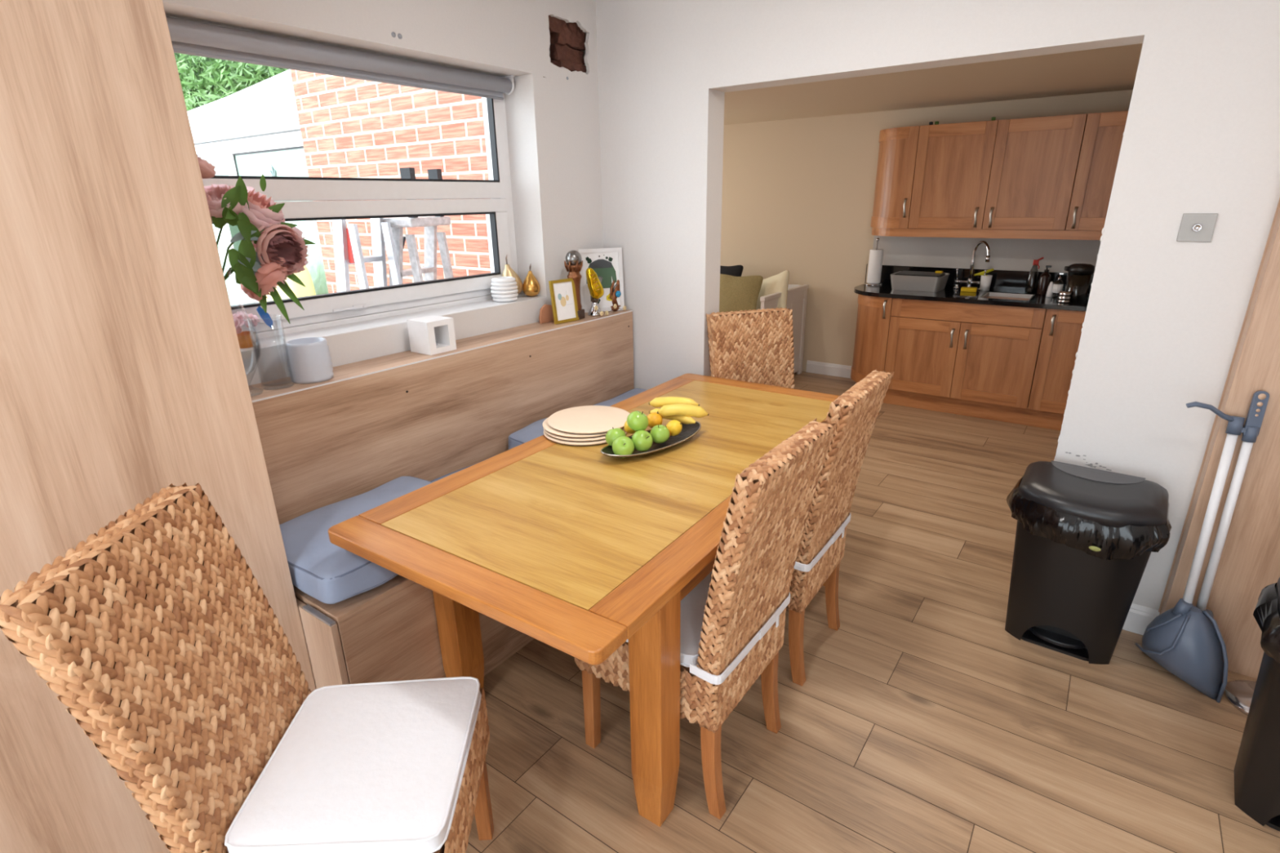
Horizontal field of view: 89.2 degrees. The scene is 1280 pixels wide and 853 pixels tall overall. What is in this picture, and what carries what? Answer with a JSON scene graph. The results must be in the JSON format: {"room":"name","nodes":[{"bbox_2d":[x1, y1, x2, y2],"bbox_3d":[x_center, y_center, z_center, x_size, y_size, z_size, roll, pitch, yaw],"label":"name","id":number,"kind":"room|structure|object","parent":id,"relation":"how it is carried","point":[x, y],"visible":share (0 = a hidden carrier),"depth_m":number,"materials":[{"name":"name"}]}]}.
{"room":"dining room","nodes":[
{"label":"dining room","id":0,"kind":"room"},
{"bbox_2d":[162,0,603,386],"bbox_3d":[-1.782,-0.168,1.710,0.302,2.720,5.037,13,23,34],"label":"wall","id":1,"kind":"structure","parent":0,"point":[552,109],"depth_m":2.89,"materials":[{"name":"paint"}]},
{"bbox_2d":[165,16,514,99],"bbox_3d":[-1.259,-1.234,2.101,0.078,0.096,2.273,13,23,34],"label":"roller blind","id":2,"kind":"object","parent":1,"relation":"attached to","point":[187,37],"visible":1,"depth_m":2.28,"materials":[{"name":"grey fabric"}]},
{"bbox_2d":[202,92,520,338],"bbox_3d":[-1.310,-0.824,2.281,0.112,0.990,2.322,13,23,34],"label":"window","id":3,"kind":"structure","parent":1,"relation":"in","point":[304,198],"depth_m":2.70,"materials":[{"name":"white plastic"}]},
{"bbox_2d":[240,293,546,352],"bbox_3d":[-1.215,-0.338,2.385,0.187,0.005,2.322,13,23,34],"label":"trim","id":4,"kind":"structure","parent":1,"relation":"attached to","point":[276,340],"depth_m":2.57,"materials":[{"name":"white paint"}]},
{"bbox_2d":[232,306,273,348],"bbox_3d":[-1.324,-0.339,2.188,0.102,0.131,0.138,13,23,34],"label":"flower pot","id":5,"kind":"object","parent":4,"relation":"on","point":[244,339],"visible":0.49,"depth_m":2.17,"materials":[{"name":"pink plant"}]},
{"bbox_2d":[490,276,518,302],"bbox_3d":[-0.646,-0.654,3.089,0.130,0.109,0.130,13,23,34],"label":"ribbed pot","id":6,"kind":"object","parent":4,"relation":"on","point":[504,289],"visible":1,"depth_m":3.04,"materials":[{"name":"white ceramic"}]},
{"bbox_2d":[501,255,523,294],"bbox_3d":[-0.632,-0.739,3.171,0.110,0.204,0.110,-11,22,-27],"label":"pear","id":7,"kind":"object","parent":4,"relation":"on","point":[508,271],"visible":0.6,"depth_m":3.14,"materials":[{"name":"brown metal"}]},
{"bbox_2d":[522,263,540,296],"bbox_3d":[-0.540,-0.724,3.201,0.088,0.162,0.088,13,23,34],"label":"pear","id":8,"kind":"object","parent":4,"relation":"on","point":[531,287],"visible":1,"depth_m":3.18,"materials":[{"name":"brown metal"}]},
{"bbox_2d":[290,0,1279,609],"bbox_3d":[0.457,-1.175,3.010,7.110,3.750,0.187,13,23,34],"label":"wall","id":9,"kind":"structure","parent":0,"point":[1163,321],"depth_m":2.42,"materials":[{"name":"paint"}]},
{"bbox_2d":[1122,603,1159,635],"bbox_3d":[1.796,0.717,2.594,0.431,0.115,0.016,13,23,34],"label":"baseboard","id":10,"kind":"structure","parent":9,"relation":"attached to","point":[1139,617],"depth_m":2.50,"materials":[{"name":"white paint"}]},
{"bbox_2d":[1176,213,1217,241],"bbox_3d":[1.799,-0.642,2.095,0.087,0.087,0.020,13,23,34],"label":"dimmer switch","id":11,"kind":"object","parent":9,"relation":"attached to","point":[1194,227],"visible":1,"depth_m":2.10,"materials":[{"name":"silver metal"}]},
{"bbox_2d":[1158,197,1279,679],"bbox_3d":[2.549,-0.250,1.620,1.533,2.559,0.092,13,23,34],"label":"wall panel","id":12,"kind":"object","parent":9,"relation":"attached to","point":[1249,562],"visible":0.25,"depth_m":2.15,"materials":[{"name":"laminate"}]},
{"bbox_2d":[465,371,1279,852],"bbox_3d":[-0.104,0.793,2.819,6.900,0.120,8.250,13,23,34],"label":"floor","id":13,"kind":"structure","parent":0,"point":[920,723],"depth_m":2.08,"materials":[{"name":"brown wood"}]},
{"bbox_2d":[0,0,315,852],"bbox_3d":[-1.805,0.036,1.007,0.513,2.559,2.020,13,23,34],"label":"wood panel","id":14,"kind":"object","parent":13,"relation":"on","point":[123,380],"visible":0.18,"depth_m":1.41,"materials":[{"name":"laminate"}]},
{"bbox_2d":[0,482,493,852],"bbox_3d":[-0.692,0.683,1.386,0.628,1.055,0.461,-2,19,-3],"label":"dining chair","id":15,"kind":"object","parent":13,"relation":"on","point":[157,633],"visible":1,"depth_m":1.26,"materials":[{"name":"brown wicker"}]},
{"bbox_2d":[227,679,479,852],"bbox_3d":[-0.585,0.716,1.404,0.407,0.049,0.433,-2,19,-3],"label":"seat cushion","id":16,"kind":"object","parent":15,"relation":"on","point":[372,767],"depth_m":1.34,"materials":[{"name":"white fabric"}]},
{"bbox_2d":[248,309,634,688],"bbox_3d":[-0.519,0.187,2.789,0.682,1.056,2.113,13,23,34],"label":"storage bench","id":17,"kind":"object","parent":13,"relation":"on","point":[424,418],"visible":0.38,"depth_m":2.37,"materials":[{"name":"brown wood"}]},
{"bbox_2d":[228,263,262,395],"bbox_3d":[-1.255,-0.290,1.984,0.148,0.400,0.148,13,23,34],"label":"glass vase","id":18,"kind":"object","parent":17,"relation":"on","point":[228,264],"visible":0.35,"depth_m":2.04,"materials":[{"name":"clear glass"}]},
{"bbox_2d":[196,154,315,324],"bbox_3d":[-1.189,-0.481,2.002,0.217,0.667,0.381,14,24,37],"label":"bouquet","id":19,"kind":"object","parent":18,"relation":"in","point":[271,250],"visible":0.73,"depth_m":1.94,"materials":[{"name":"pink plant"}]},
{"bbox_2d":[246,315,294,390],"bbox_3d":[-1.193,-0.241,2.099,0.096,0.229,0.096,13,23,34],"label":"glass cylinder","id":20,"kind":"object","parent":17,"relation":"on","point":[278,316],"visible":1,"depth_m":2.10,"materials":[{"name":"clear glass"}]},
{"bbox_2d":[284,337,333,383],"bbox_3d":[-1.121,-0.226,2.199,0.137,0.132,0.135,13,23,34],"label":"pot","id":21,"kind":"object","parent":17,"relation":"on","point":[310,358],"visible":0.98,"depth_m":2.15,"materials":[{"name":"white ceramic"}]},
{"bbox_2d":[279,476,428,604],"bbox_3d":[-0.871,0.340,2.131,0.479,0.150,0.601,13,23,34],"label":"bench cushion","id":22,"kind":"object","parent":17,"relation":"on","point":[331,573],"visible":0.44,"depth_m":1.91,"materials":[{"name":"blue fabric"}]},
{"bbox_2d":[406,315,456,355],"bbox_3d":[-0.832,-0.367,2.595,0.126,0.128,0.126,13,23,34],"label":"tealight holder","id":23,"kind":"object","parent":17,"relation":"on","point":[432,335],"visible":1,"depth_m":2.56,"materials":[{"name":"white ceramic"}]},
{"bbox_2d":[425,453,500,484],"bbox_3d":[-0.558,0.230,2.562,0.473,0.063,0.472,13,23,34],"label":"seat","id":24,"kind":"object","parent":17,"relation":"on","point":[431,481],"visible":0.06,"depth_m":2.67,"materials":[{"name":"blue fabric"}]},
{"bbox_2d":[506,421,543,450],"bbox_3d":[-0.267,0.051,2.933,0.475,0.147,0.526,13,23,34],"label":"bench cushion","id":25,"kind":"object","parent":17,"relation":"on","point":[524,434],"visible":0.11,"depth_m":2.83,"materials":[{"name":"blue fabric"}]},
{"bbox_2d":[538,304,554,323],"bbox_3d":[-0.453,-0.555,3.176,0.012,0.087,0.112,13,23,34],"label":"ornament","id":26,"kind":"object","parent":17,"relation":"on","point":[546,315],"visible":0.73,"depth_m":3.16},
{"bbox_2d":[548,278,579,324],"bbox_3d":[-0.368,-0.611,3.154,0.038,0.205,0.150,16,26,40],"label":"picture frame","id":27,"kind":"object","parent":17,"relation":"on","point":[562,291],"visible":1,"depth_m":3.15,"materials":[{"name":"gold metal"}]},
{"bbox_2d":[553,280,576,320],"bbox_3d":[-0.370,-0.611,3.155,0.006,0.185,0.130,8,20,43],"label":"print","id":28,"kind":"object","parent":27,"relation":"attached to","point":[567,312],"depth_m":3.16},
{"bbox_2d":[564,249,585,319],"bbox_3d":[-0.324,-0.700,3.210,0.091,0.334,0.090,8,21,23],"label":"trophy","id":29,"kind":"object","parent":17,"relation":"on","point":[574,264],"visible":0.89,"depth_m":3.17,"materials":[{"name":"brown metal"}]},
{"bbox_2d":[586,267,604,316],"bbox_3d":[-0.231,-0.692,3.317,0.102,0.244,0.078,-15,24,-35],"label":"trophy","id":30,"kind":"object","parent":17,"relation":"on","point":[596,291],"visible":0.97,"depth_m":3.29,"materials":[{"name":"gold metal"}]},
{"bbox_2d":[577,247,624,312],"bbox_3d":[-0.203,-0.771,3.421,0.235,0.325,0.040,-7,20,-18],"label":"picture frame","id":31,"kind":"object","parent":17,"relation":"on","point":[606,263],"visible":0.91,"depth_m":3.41,"materials":[{"name":"paper"}]},
{"bbox_2d":[594,303,626,315],"bbox_3d":[-0.155,-0.614,3.378,0.020,0.060,0.268,13,23,34],"label":"bead garland","id":32,"kind":"object","parent":17,"relation":"on","point":[615,305],"visible":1,"depth_m":3.35},
{"bbox_2d":[609,280,621,311],"bbox_3d":[-0.134,-0.711,3.476,0.081,0.176,0.064,-15,24,-35],"label":"figurine","id":33,"kind":"object","parent":17,"relation":"on","point":[615,292],"visible":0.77,"depth_m":3.45,"materials":[{"name":"brown metal"}]},
{"bbox_2d":[591,388,647,406],"bbox_3d":[0.029,-0.080,3.328,0.471,0.124,0.493,13,23,34],"label":"bench cushion","id":34,"kind":"object","parent":17,"relation":"on","point":[611,401],"visible":0.14,"depth_m":3.38,"materials":[{"name":"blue fabric"}]},
{"bbox_2d":[328,373,839,826],"bbox_3d":[0.084,0.450,2.445,0.956,0.770,1.997,12,23,32],"label":"dining table","id":35,"kind":"object","parent":13,"relation":"on","point":[583,552],"visible":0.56,"depth_m":1.77,"materials":[{"name":"brown wood"}]},
{"bbox_2d":[543,431,626,445],"bbox_3d":[-0.209,0.013,2.518,0.329,0.012,0.329,13,23,34],"label":"plate","id":36,"kind":"object","parent":35,"relation":"on","point":[557,441],"visible":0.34,"depth_m":2.38,"materials":[{"name":"beige ceramic"}]},
{"bbox_2d":[543,427,625,441],"bbox_3d":[-0.210,-0.001,2.521,0.329,0.012,0.329,0,19,1],"label":"plate","id":37,"kind":"object","parent":36,"relation":"on","point":[602,437],"visible":0.2,"depth_m":2.38,"materials":[{"name":"beige ceramic"}]},
{"bbox_2d":[542,417,624,438],"bbox_3d":[-0.213,-0.015,2.521,0.329,0.012,0.329,-13,23,-31],"label":"plate","id":38,"kind":"object","parent":37,"relation":"on","point":[545,425],"visible":0.27,"depth_m":2.39,"materials":[{"name":"beige ceramic"}]},
{"bbox_2d":[546,405,630,434],"bbox_3d":[-0.194,-0.029,2.520,0.329,0.012,0.329,7,21,21],"label":"plate","id":39,"kind":"object","parent":38,"relation":"on","point":[584,420],"visible":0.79,"depth_m":2.50,"materials":[{"name":"beige ceramic"}]},
{"bbox_2d":[600,421,701,457],"bbox_3d":[0.048,0.052,2.352,0.470,0.039,0.178,-17,25,-39],"label":"dish","id":40,"kind":"object","parent":35,"relation":"on","point":[688,431],"visible":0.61,"depth_m":2.35,"materials":[{"name":"black ceramic"}]},
{"bbox_2d":[605,426,626,446],"bbox_3d":[-0.086,0.037,2.302,0.074,0.069,0.073,-15,24,-35],"label":"apple","id":41,"kind":"object","parent":40,"relation":"on","point":[611,434],"visible":0.62,"depth_m":2.28,"materials":[{"name":"green food"}]},
{"bbox_2d":[612,435,634,457],"bbox_3d":[-0.057,0.070,2.222,0.075,0.074,0.073,-15,24,-34],"label":"apple","id":42,"kind":"object","parent":40,"relation":"on","point":[623,445],"visible":0.94,"depth_m":2.20,"materials":[{"name":"green food"}]},
{"bbox_2d":[624,420,636,434],"bbox_3d":[-0.026,-0.004,2.405,0.067,0.060,0.066,-3,19,-6],"label":"lemon","id":43,"kind":"object","parent":40,"relation":"on","point":[627,428],"visible":0.37,"depth_m":2.38,"materials":[{"name":"food"}]},
{"bbox_2d":[631,430,653,451],"bbox_3d":[0.008,0.050,2.264,0.076,0.074,0.072,-14,23,-33],"label":"apple","id":44,"kind":"object","parent":40,"relation":"on","point":[642,441],"visible":0.96,"depth_m":2.24,"materials":[{"name":"green food"}]},
{"bbox_2d":[626,410,648,431],"bbox_3d":[-0.009,-0.018,2.290,0.076,0.074,0.078,-10,21,-24],"label":"apple","id":45,"kind":"object","parent":44,"relation":"on","point":[637,420],"visible":0.98,"depth_m":2.26,"materials":[{"name":"green food"}]},
{"bbox_2d":[647,412,662,428],"bbox_3d":[0.054,-0.022,2.442,0.062,0.062,0.062,-19,26,-41],"label":"orange","id":46,"kind":"object","parent":40,"relation":"on","point":[655,419],"visible":0.82,"depth_m":2.42,"materials":[{"name":"orange food"}]},
{"bbox_2d":[649,424,670,443],"bbox_3d":[0.071,0.025,2.325,0.072,0.068,0.072,-12,22,-29],"label":"apple","id":47,"kind":"object","parent":40,"relation":"on","point":[660,433],"visible":0.95,"depth_m":2.30,"materials":[{"name":"green food"}]},
{"bbox_2d":[648,408,697,424],"bbox_3d":[0.124,-0.038,2.474,0.202,0.043,0.034,10,22,28],"label":"banana","id":48,"kind":"object","parent":40,"relation":"on","point":[682,419],"visible":0.64,"depth_m":2.44,"materials":[{"name":"yellow food"}]},
{"bbox_2d":[648,396,699,407],"bbox_3d":[0.131,-0.091,2.514,0.206,0.051,0.039,6,21,20],"label":"banana","id":49,"kind":"object","parent":40,"relation":"in","point":[660,402],"visible":0.76,"depth_m":2.50,"materials":[{"name":"yellow food"}]},
{"bbox_2d":[666,420,682,435],"bbox_3d":[0.124,0.005,2.383,0.059,0.060,0.061,-12,22,-28],"label":"lemon","id":50,"kind":"object","parent":40,"relation":"on","point":[675,427],"visible":0.82,"depth_m":2.36,"materials":[{"name":"food"}]},
{"bbox_2d":[657,404,708,417],"bbox_3d":[0.163,-0.057,2.442,0.197,0.056,0.044,-3,19,-5],"label":"banana","id":51,"kind":"object","parent":40,"relation":"in","point":[672,410],"visible":1,"depth_m":2.43,"materials":[{"name":"yellow food"}]},
{"bbox_2d":[574,417,837,819],"bbox_3d":[0.166,0.494,1.882,0.580,1.056,0.461,13,23,34],"label":"dining chair","id":52,"kind":"object","parent":13,"relation":"on","point":[733,620],"visible":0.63,"depth_m":1.69,"materials":[{"name":"brown wicker"}]},
{"bbox_2d":[626,570,712,665],"bbox_3d":[0.099,0.516,1.941,0.408,0.048,0.433,13,23,34],"label":"seat cushion","id":53,"kind":"object","parent":52,"relation":"on","point":[693,605],"depth_m":1.80,"materials":[{"name":"white fabric"}]},
{"bbox_2d":[706,307,794,388],"bbox_3d":[0.647,-0.003,3.245,0.461,1.077,0.580,-7,20,-17],"label":"dining chair","id":54,"kind":"object","parent":13,"relation":"on","point":[753,346],"visible":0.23,"depth_m":3.29,"materials":[{"name":"brown wicker"}]},
{"bbox_2d":[760,284,808,373],"bbox_3d":[0.495,-0.968,6.354,1.988,0.846,0.946,13,23,34],"label":"sofa","id":55,"kind":"object","parent":13,"relation":"on","point":[797,295],"visible":0.08,"depth_m":5.99,"materials":[{"name":"beige fabric"}]},
{"bbox_2d":[720,264,742,275],"bbox_3d":[0.758,-1.338,6.283,0.468,0.457,0.180,14,24,36],"label":"cushion","id":56,"kind":"object","parent":55,"relation":"on","point":[734,270],"visible":0.18,"depth_m":6.15,"materials":[{"name":"black fabric"}]},
{"bbox_2d":[719,273,762,312],"bbox_3d":[0.841,-1.119,5.753,0.453,0.442,0.222,10,22,29],"label":"cushion","id":57,"kind":"object","parent":55,"relation":"on","point":[737,293],"visible":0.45,"depth_m":5.66,"materials":[{"name":"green fabric"}]},
{"bbox_2d":[756,271,789,310],"bbox_3d":[1.156,-1.146,5.719,0.193,0.454,0.476,-13,22,-30],"label":"cushion","id":58,"kind":"object","parent":55,"relation":"on","point":[780,282],"visible":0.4,"depth_m":5.60,"materials":[{"name":"beige fabric"}]},
{"bbox_2d":[786,368,893,686],"bbox_3d":[0.508,0.320,2.364,0.580,1.056,0.461,12,23,33],"label":"dining chair","id":59,"kind":"object","parent":13,"relation":"on","point":[821,549],"visible":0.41,"depth_m":2.16,"materials":[{"name":"brown wicker"}]},
{"bbox_2d":[850,293,893,382],"bbox_3d":[2.013,-0.777,5.500,0.345,0.729,0.705,13,23,34],"label":"base cabinet","id":60,"kind":"object","parent":13,"relation":"on","point":[873,313],"visible":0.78,"depth_m":5.24,"materials":[{"name":"brown wood"}]},
{"bbox_2d":[855,382,1063,431],"bbox_3d":[2.978,-0.168,5.030,2.580,0.136,0.610,13,23,34],"label":"plinth","id":61,"kind":"object","parent":13,"relation":"on","point":[1051,420],"visible":0.1,"depth_m":4.95,"materials":[{"name":"brown wood"}]},
{"bbox_2d":[884,296,1046,408],"bbox_3d":[2.573,-0.652,5.120,1.030,0.728,0.705,13,23,34],"label":"base cabinet","id":62,"kind":"object","parent":13,"relation":"on","point":[987,353],"visible":0.9,"depth_m":4.85,"materials":[{"name":"brown wood"}]},
{"bbox_2d":[853,265,1093,311],"bbox_3d":[2.918,-1.004,4.733,2.650,0.177,0.700,13,23,34],"label":"countertop","id":63,"kind":"structure","parent":62,"relation":"on","point":[1014,282],"depth_m":5.01,"materials":[{"name":"black stone"}]},
{"bbox_2d":[863,237,883,285],"bbox_3d":[1.992,-1.396,5.485,0.150,0.385,0.150,13,23,34],"label":"paper towel holder","id":64,"kind":"object","parent":63,"relation":"on","point":[876,255],"visible":1,"depth_m":5.46,"materials":[{"name":"white paper"}]},
{"bbox_2d":[890,270,949,292],"bbox_3d":[2.253,-1.182,5.233,0.390,0.140,0.330,13,23,34],"label":"tub","id":65,"kind":"object","parent":63,"relation":"on","point":[917,281],"visible":1,"depth_m":5.13,"materials":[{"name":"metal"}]},
{"bbox_2d":[960,286,977,292],"bbox_3d":[2.569,-1.070,5.066,0.110,0.030,0.070,10,22,28],"label":"sponge","id":66,"kind":"object","parent":63,"relation":"on","point":[966,289],"visible":1,"depth_m":5.04,"materials":[{"name":"yellow"}]},
{"bbox_2d":[953,240,990,290],"bbox_3d":[2.641,-1.267,5.097,0.124,0.379,0.274,-11,22,-26],"label":"tap","id":67,"kind":"object","parent":63,"relation":"on","point":[969,282],"visible":0.95,"depth_m":5.12,"materials":[{"name":"silver metal"}]},
{"bbox_2d":[979,275,992,290],"bbox_3d":[2.720,-1.131,5.105,0.080,0.115,0.080,13,23,34],"label":"beaker","id":68,"kind":"object","parent":63,"relation":"on","point":[985,281],"visible":1,"depth_m":5.08,"materials":[{"name":"white plastic"}]},
{"bbox_2d":[973,268,994,275],"bbox_3d":[2.702,-1.194,5.102,0.136,0.106,0.022,14,24,36],"label":"brush","id":69,"kind":"object","parent":68,"relation":"in","point":[990,269],"visible":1,"depth_m":5.09,"materials":[{"name":"plastic"}]},
{"bbox_2d":[980,292,1034,300],"bbox_3d":[2.736,-0.884,4.856,0.318,0.179,0.380,13,23,34],"label":"sink","id":70,"kind":"object","parent":63,"relation":"in","point":[988,294],"visible":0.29,"depth_m":4.96,"materials":[{"name":"metal"}]},
{"bbox_2d":[1024,257,1044,293],"bbox_3d":[2.975,-1.146,4.906,0.079,0.267,0.079,-11,22,-26],"label":"spray bottle","id":71,"kind":"object","parent":63,"relation":"on","point":[1028,289],"visible":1,"depth_m":4.91,"materials":[{"name":"plastic"}]},
{"bbox_2d":[1036,265,1051,295],"bbox_3d":[3.010,-1.088,4.822,0.076,0.212,0.076,13,23,34],"label":"pump bottle","id":72,"kind":"object","parent":63,"relation":"on","point":[1045,278],"visible":0.95,"depth_m":4.80,"materials":[{"name":"black plastic"}]},
{"bbox_2d":[1045,281,1053,297],"bbox_3d":[2.996,-1.003,4.733,0.042,0.110,0.042,13,23,34],"label":"soap bottle","id":73,"kind":"object","parent":63,"relation":"on","point":[1049,292],"visible":1,"depth_m":4.72,"materials":[{"name":"plastic"}]},
{"bbox_2d":[1051,272,1063,297],"bbox_3d":[3.025,-1.022,4.691,0.060,0.174,0.060,13,23,34],"label":"lotion bottle","id":74,"kind":"object","parent":63,"relation":"on","point":[1057,287],"visible":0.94,"depth_m":4.68,"materials":[{"name":"white plastic"}]},
{"bbox_2d":[1057,290,1071,302],"bbox_3d":[2.935,-0.897,4.485,0.076,0.076,0.075,13,23,34],"label":"steel canister","id":75,"kind":"object","parent":63,"relation":"on","point":[1064,296],"visible":1,"depth_m":4.46,"materials":[{"name":"silver metal"}]},
{"bbox_2d":[1064,263,1094,302],"bbox_3d":[3.055,-1.001,4.507,0.168,0.254,0.182,-11,22,-27],"label":"jug","id":76,"kind":"object","parent":63,"relation":"on","point":[1074,268],"visible":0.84,"depth_m":4.45,"materials":[{"name":"black plastic"}]},
{"bbox_2d":[1027,308,1085,413],"bbox_3d":[3.498,-0.447,4.492,1.238,0.728,0.705,13,23,34],"label":"base cabinet","id":77,"kind":"object","parent":13,"relation":"on","point":[1062,329],"visible":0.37,"depth_m":4.52,"materials":[{"name":"brown wood"}]},
{"bbox_2d":[1004,460,1171,664],"bbox_3d":[1.588,0.507,2.379,0.490,0.660,0.402,13,24,35],"label":"pedal bin","id":78,"kind":"object","parent":13,"relation":"on","point":[1086,537],"visible":1,"depth_m":2.26,"materials":[{"name":"black plastic"}]},
{"bbox_2d":[1134,401,1244,702],"bbox_3d":[1.861,0.419,2.144,0.163,0.972,0.280,0,19,3],"label":"dustpan","id":79,"kind":"object","parent":13,"relation":"on","point":[1185,640],"visible":1,"depth_m":2.17,"materials":[{"name":"grey plastic"}]},
{"bbox_2d":[1171,598,1192,615],"bbox_3d":[1.850,0.619,2.212,0.044,0.058,0.044,-5,20,-12],"label":"socket","id":80,"kind":"object","parent":79,"relation":"attached to","point":[1184,606],"depth_m":2.20,"materials":[{"name":"grey plastic"}]},
{"bbox_2d":[1195,391,1269,618],"bbox_3d":[1.948,0.384,2.162,0.094,1.015,0.123,13,23,34],"label":"brush","id":81,"kind":"object","parent":13,"relation":"on","point":[1251,430],"visible":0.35,"depth_m":2.12,"materials":[{"name":"white plastic"}]},
{"bbox_2d":[1223,680,1256,715],"bbox_3d":[2.083,0.904,2.144,0.228,0.050,0.228,13,23,34],"label":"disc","id":82,"kind":"object","parent":13,"relation":"on","point":[1239,693],"visible":0.3,"depth_m":2.18,"materials":[{"name":"silver metal"}]},
{"bbox_2d":[1233,577,1279,831],"bbox_3d":[1.813,0.767,1.627,0.500,0.660,0.398,15,25,39],"label":"pedal bin","id":83,"kind":"object","parent":13,"relation":"on","point":[1256,771],"visible":1,"depth_m":1.72,"materials":[{"name":"black plastic"}]},
{"bbox_2d":[720,89,1133,371],"bbox_3d":[2.329,-1.576,5.533,7.000,2.720,0.154,13,23,34],"label":"wall","id":84,"kind":"structure","parent":0,"point":[797,197],"depth_m":5.80,"materials":[{"name":"beige paint"}]},
{"bbox_2d":[805,360,852,378],"bbox_3d":[1.845,-0.539,6.172,0.540,0.115,0.016,13,23,34],"label":"baseboard","id":85,"kind":"structure","parent":84,"relation":"attached to","point":[812,366],"depth_m":6.19,"materials":[{"name":"white paint"}]},
{"bbox_2d":[870,125,919,228],"bbox_3d":[2.056,-1.994,5.229,0.370,0.743,0.395,13,23,34],"label":"upper cabinet","id":86,"kind":"object","parent":84,"relation":"attached to","point":[898,146],"visible":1,"depth_m":5.10,"materials":[{"name":"brown wood"}]},
{"bbox_2d":[907,113,1087,230],"bbox_3d":[2.635,-1.865,4.835,1.052,0.742,0.395,13,23,34],"label":"upper cabinet","id":87,"kind":"object","parent":84,"relation":"attached to","point":[1016,173],"visible":0.97,"depth_m":4.68,"materials":[{"name":"brown wood"}]},
{"bbox_2d":[871,226,1102,239],"bbox_3d":[2.835,-1.390,4.689,2.467,0.062,0.268,16,25,39],"label":"trim","id":88,"kind":"structure","parent":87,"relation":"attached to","point":[935,233],"depth_m":4.81,"materials":[{"name":"brown wood"}]},
{"bbox_2d":[1065,110,1128,230],"bbox_3d":[3.487,-1.676,4.256,1.038,0.742,0.395,13,23,34],"label":"upper cabinet","id":89,"kind":"object","parent":84,"relation":"attached to","point":[1103,136],"visible":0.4,"depth_m":4.35,"materials":[{"name":"brown wood"}]},
{"bbox_2d":[724,43,1142,124],"bbox_3d":[1.348,-2.177,4.028,6.850,0.100,2.963,13,23,34],"label":"ceiling","id":90,"kind":"structure","parent":0,"point":[1113,68],"depth_m":4.19,"materials":[{"name":"beige paint"}]},
{"label":"outside","id":91,"kind":"structure","parent":0,"visible":0},
{"bbox_2d":[243,291,255,303],"bbox_3d":[-6.073,-0.656,7.650,13.423,0.100,19.000,13,23,34],"label":"ground","id":92,"kind":"structure","parent":91,"point":[248,300],"depth_m":12.86,"materials":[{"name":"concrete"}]},
{"bbox_2d":[173,52,288,251],"bbox_3d":[-6.030,-5.739,12.094,9.416,6.811,2.823,13,23,34],"label":"hedge","id":93,"kind":"object","parent":92,"relation":"on","point":[203,80],"visible":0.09,"depth_m":11.83,"materials":[{"name":"green plant"}]},
{"bbox_2d":[186,69,328,306],"bbox_3d":[-4.579,-2.565,7.508,6.520,3.550,1.820,13,23,34],"label":"conservatory","id":94,"kind":"object","parent":92,"relation":"on","point":[255,130],"visible":0.18,"depth_m":6.04,"materials":[{"name":"white plastic"}]},
{"bbox_2d":[332,217,402,292],"bbox_3d":[-1.380,-0.234,3.442,0.476,1.745,0.284,9,22,27],"label":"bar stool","id":95,"kind":"object","parent":92,"relation":"on","point":[348,250],"visible":0.11,"depth_m":3.16,"materials":[{"name":"metal"}]},
{"bbox_2d":[383,167,453,285],"bbox_3d":[-1.198,-0.396,3.615,0.556,1.930,0.324,7,21,22],"label":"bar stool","id":96,"kind":"object","parent":92,"relation":"on","point":[430,224],"visible":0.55,"depth_m":3.33,"materials":[{"name":"paint"}]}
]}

